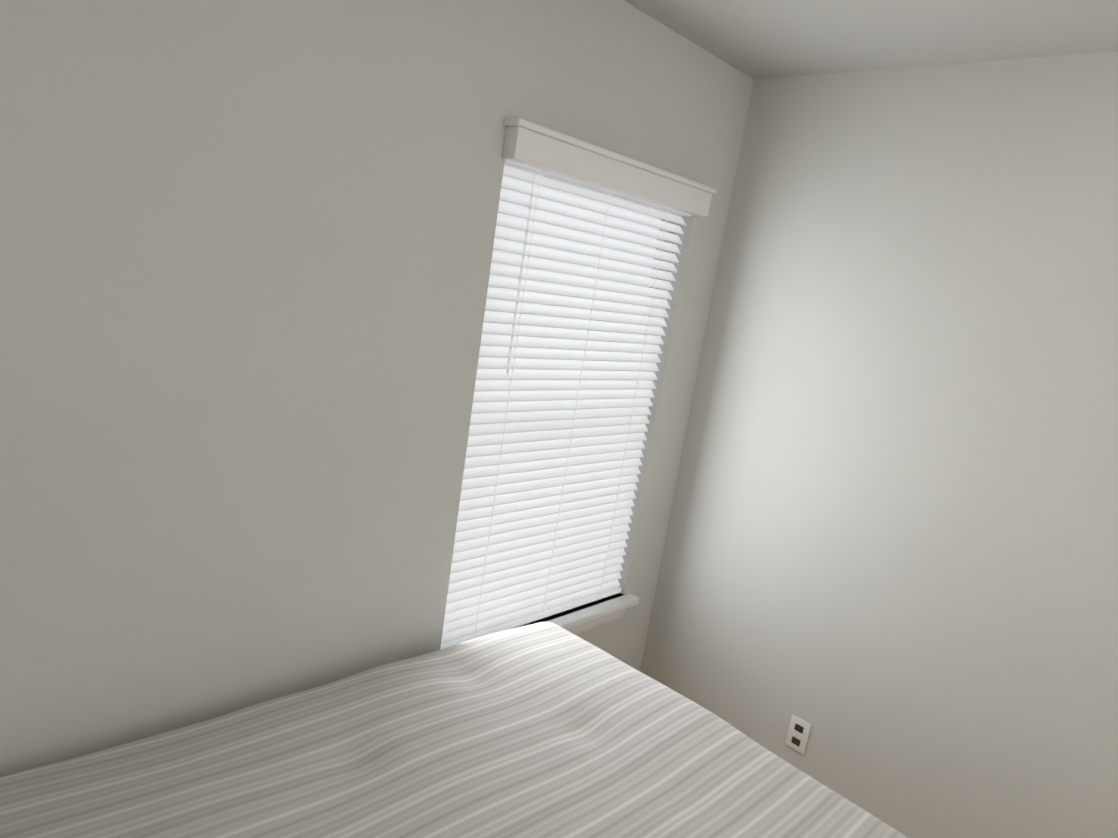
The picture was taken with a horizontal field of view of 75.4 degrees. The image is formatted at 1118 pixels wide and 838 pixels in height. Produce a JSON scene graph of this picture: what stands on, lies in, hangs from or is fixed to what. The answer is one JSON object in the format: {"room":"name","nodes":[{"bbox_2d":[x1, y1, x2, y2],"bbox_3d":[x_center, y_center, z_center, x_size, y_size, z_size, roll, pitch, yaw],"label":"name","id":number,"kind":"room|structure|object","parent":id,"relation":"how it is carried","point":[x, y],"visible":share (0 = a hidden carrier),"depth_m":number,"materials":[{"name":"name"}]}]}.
{"room":"bedroom","nodes":[
{"label":"bedroom","id":0,"kind":"room"},
{"bbox_2d":[0,0,753,776],"bbox_3d":[-0.611,0.048,1.677,0.120,2.440,3.060,19,15,42],"label":"wall","id":1,"kind":"structure","parent":0,"point":[246,248],"depth_m":1.52,"materials":[{"name":"grey paint"}]},
{"bbox_2d":[502,118,716,634],"bbox_3d":[0.041,-0.007,2.289,0.160,1.575,0.940,19,15,42],"label":"window","id":2,"kind":"structure","parent":1,"relation":"in","point":[663,250],"depth_m":2.09,"materials":[{"name":"white plastic"}]},
{"bbox_2d":[440,159,690,649],"bbox_3d":[0.042,-0.039,2.287,0.058,1.452,0.844,19,15,42],"label":"window blinds","id":3,"kind":"object","parent":2,"relation":"attached to","point":[563,393],"visible":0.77,"depth_m":2.24,"materials":[{"name":"white plastic"}]},
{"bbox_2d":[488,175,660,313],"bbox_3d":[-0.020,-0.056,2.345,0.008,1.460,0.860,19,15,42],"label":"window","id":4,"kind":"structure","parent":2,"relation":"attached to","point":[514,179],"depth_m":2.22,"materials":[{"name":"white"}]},
{"bbox_2d":[624,0,1117,78],"bbox_3d":[0.998,-0.674,0.098,4.140,0.060,3.300,19,15,42],"label":"ceiling","id":5,"kind":"structure","parent":0,"point":[758,39],"depth_m":1.93,"materials":[{"name":"paint"}]},
{"bbox_2d":[640,51,1117,837],"bbox_3d":[1.908,0.479,1.488,4.140,2.440,0.120,19,15,42],"label":"wall","id":6,"kind":"structure","parent":0,"point":[888,569],"depth_m":2.18,"materials":[{"name":"grey paint"}]},
{"bbox_2d":[785,714,810,754],"bbox_3d":[0.818,1.081,2.475,0.070,0.116,0.008,19,15,42],"label":"electrical outlet plate","id":7,"kind":"object","parent":6,"relation":"attached to","point":[797,734],"visible":1,"depth_m":2.47,"materials":[{"name":"white plastic"}]},
{"bbox_3d":[0.619,1.749,0.584,4.140,0.060,3.300,19,15,42],"label":"floor","id":8,"kind":"structure","parent":0,"visible":0},
{"bbox_2d":[0,622,907,837],"bbox_3d":[-0.296,0.934,0.947,2.376,1.102,1.735,-3,16,-45],"label":"bed","id":9,"kind":"object","parent":8,"relation":"on","point":[544,730],"visible":1,"depth_m":1.52,"materials":[{"name":"white fabric"}]}
]}

